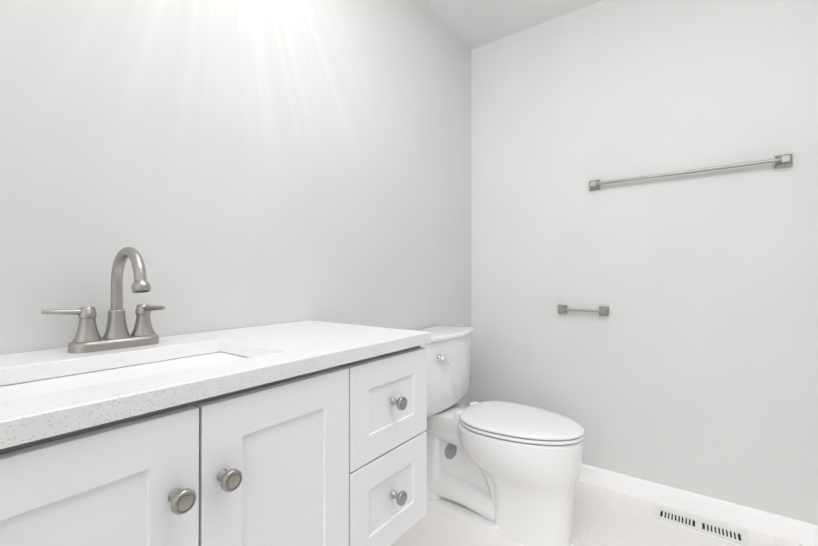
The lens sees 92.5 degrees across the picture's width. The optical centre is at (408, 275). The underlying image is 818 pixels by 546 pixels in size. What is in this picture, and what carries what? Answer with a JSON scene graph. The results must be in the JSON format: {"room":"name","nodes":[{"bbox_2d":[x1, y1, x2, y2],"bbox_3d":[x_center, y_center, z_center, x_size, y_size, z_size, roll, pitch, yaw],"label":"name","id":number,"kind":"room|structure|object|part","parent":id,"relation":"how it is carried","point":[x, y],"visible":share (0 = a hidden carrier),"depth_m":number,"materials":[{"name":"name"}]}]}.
{"room":"bathroom","nodes":[
{"label":"bathroom","id":0,"kind":"room"},
{"bbox_2d":[0,0,470,405],"bbox_3d":[-0.469,-0.170,1.316,0.100,2.440,2.750,0,0,36],"label":"wall","id":1,"kind":"structure","parent":0,"point":[217,165],"depth_m":1.16,"materials":[{"name":"paint"}]},
{"bbox_2d":[0,247,430,545],"bbox_3d":[-0.412,0.301,0.851,0.533,0.723,0.939,0,0,36],"label":"bathroom vanity","id":2,"kind":"object","parent":1,"relation":"attached to","point":[307,433],"visible":1,"depth_m":0.69,"materials":[{"name":"white paint"}]},
{"bbox_3d":[-0.409,0.427,0.475,0.020,0.460,0.292,0,0,36],"label":"door","id":3,"kind":"part","parent":2,"relation":"part of","materials":[{"name":"white paint"}]},
{"bbox_3d":[-0.322,0.314,0.550,0.033,0.032,0.032,0,0,36],"label":"knob","id":4,"kind":"part","parent":2,"relation":"part of","materials":[{"name":"silver metal"}]},
{"bbox_2d":[0,320,430,448],"bbox_3d":[-0.421,0.170,0.858,0.511,0.030,0.939,0,0,36],"label":"countertop","id":5,"kind":"structure","parent":2,"relation":"on","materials":[{"name":"stone"}]},
{"bbox_2d":[41,247,164,352],"bbox_3d":[-0.602,0.047,0.803,0.180,0.215,0.203,0,0,36],"label":"faucet","id":6,"kind":"object","parent":5,"relation":"on","point":[116,338],"depth_m":0.83,"materials":[{"name":"silver metal"}]},
{"bbox_2d":[4,352,243,385],"bbox_3d":[-0.484,0.254,0.709,0.312,0.138,0.485,0,0,36],"label":"sink","id":7,"kind":"object","parent":5,"relation":"in","point":[91,375],"depth_m":0.76,"materials":[{"name":"white ceramic"}]},
{"bbox_3d":[-0.280,0.314,0.607,0.033,0.032,0.032,0,0,36],"label":"knob","id":8,"kind":"part","parent":2,"relation":"part of","materials":[{"name":"silver metal"}]},
{"bbox_3d":[-0.229,0.429,0.722,0.020,0.460,0.312,0,0,36],"label":"door","id":9,"kind":"part","parent":2,"relation":"part of","materials":[{"name":"white paint"}]},
{"bbox_3d":[-0.046,0.313,0.973,0.020,0.227,0.299,0,0,36],"label":"drawer","id":10,"kind":"part","parent":2,"relation":"part of","materials":[{"name":"white paint"}]},
{"bbox_3d":[-0.025,0.540,0.956,0.033,0.032,0.032,0,0,36],"label":"knob","id":11,"kind":"part","parent":2,"relation":"part of","materials":[{"name":"silver metal"}]},
{"bbox_3d":[-0.025,0.310,0.957,0.033,0.032,0.032,0,0,36],"label":"knob","id":12,"kind":"part","parent":2,"relation":"part of","materials":[{"name":"silver metal"}]},
{"bbox_2d":[423,0,601,49],"bbox_3d":[0.360,-1.442,0.717,2.150,0.100,2.950,0,0,36],"label":"ceiling","id":13,"kind":"structure","parent":0,"point":[472,24],"depth_m":2.08,"materials":[{"name":"paint"}]},
{"bbox_2d":[391,480,805,545],"bbox_3d":[0.360,1.098,0.706,2.150,0.100,2.950,0,0,36],"label":"floor","id":14,"kind":"structure","parent":0,"point":[602,516],"depth_m":1.62,"materials":[{"name":"tile"}]},
{"bbox_2d":[414,325,584,545],"bbox_3d":[0.363,0.657,1.718,0.757,0.790,0.460,0,0,36],"label":"toilet","id":15,"kind":"object","parent":14,"relation":"on","point":[508,470],"visible":0.88,"depth_m":1.59,"materials":[{"name":"white ceramic"}]},
{"bbox_3d":[0.152,0.373,1.720,0.030,0.054,0.057,0,0,36],"label":"lever","id":16,"kind":"part","parent":15,"relation":"part of","materials":[{"name":"silver metal"}]},
{"bbox_3d":[0.152,0.276,1.873,0.215,0.028,0.460,0,0,36],"label":"tank lid","id":17,"kind":"part","parent":15,"relation":"part of","materials":[{"name":"white ceramic"}]},
{"bbox_3d":[0.147,0.459,1.876,0.201,0.336,0.446,0,0,36],"label":"tank","id":18,"kind":"part","parent":15,"relation":"part of","materials":[{"name":"white ceramic"}]},
{"bbox_3d":[0.467,0.621,1.642,0.496,0.014,0.374,0,0,36],"label":"seat","id":19,"kind":"part","parent":15,"relation":"part of","materials":[{"name":"white plastic"}]},
{"bbox_3d":[0.467,0.600,1.642,0.498,0.021,0.376,0,0,36],"label":"lid","id":20,"kind":"part","parent":15,"relation":"part of","materials":[{"name":"white plastic"}]},
{"bbox_2d":[653,505,749,545],"bbox_3d":[1.219,1.048,1.647,0.320,0.006,0.118,0,0,36],"label":"floor vent","id":21,"kind":"object","parent":14,"relation":"in","point":[736,536],"visible":1,"depth_m":1.64,"materials":[{"name":"white metal"}]},
{"bbox_2d":[471,0,817,524],"bbox_3d":[1.159,-0.167,1.893,2.050,2.440,0.100,0,0,36],"label":"wall","id":22,"kind":"structure","parent":0,"point":[689,363],"depth_m":1.82,"materials":[{"name":"paint"}]},
{"bbox_2d":[558,305,608,315],"bbox_3d":[0.885,0.176,2.002,0.246,0.046,0.042,0,0,36],"label":"paper holder","id":23,"kind":"object","parent":22,"relation":"attached to","point":[602,310],"visible":1,"depth_m":1.98,"materials":[{"name":"silver metal"}]},
{"bbox_2d":[589,154,792,190],"bbox_3d":[1.213,-0.461,1.765,0.750,0.050,0.042,0,0,36],"label":"towel bar","id":24,"kind":"object","parent":22,"relation":"attached to","point":[781,161],"visible":1,"depth_m":1.69,"materials":[{"name":"silver metal"}]},
{"bbox_2d":[578,464,817,545],"bbox_3d":[1.166,1.010,1.812,1.950,0.085,0.013,0,0,36],"label":"baseboard","id":25,"kind":"structure","parent":22,"relation":"attached to","point":[789,529],"depth_m":1.71,"materials":[{"name":"white paint"}]}
]}

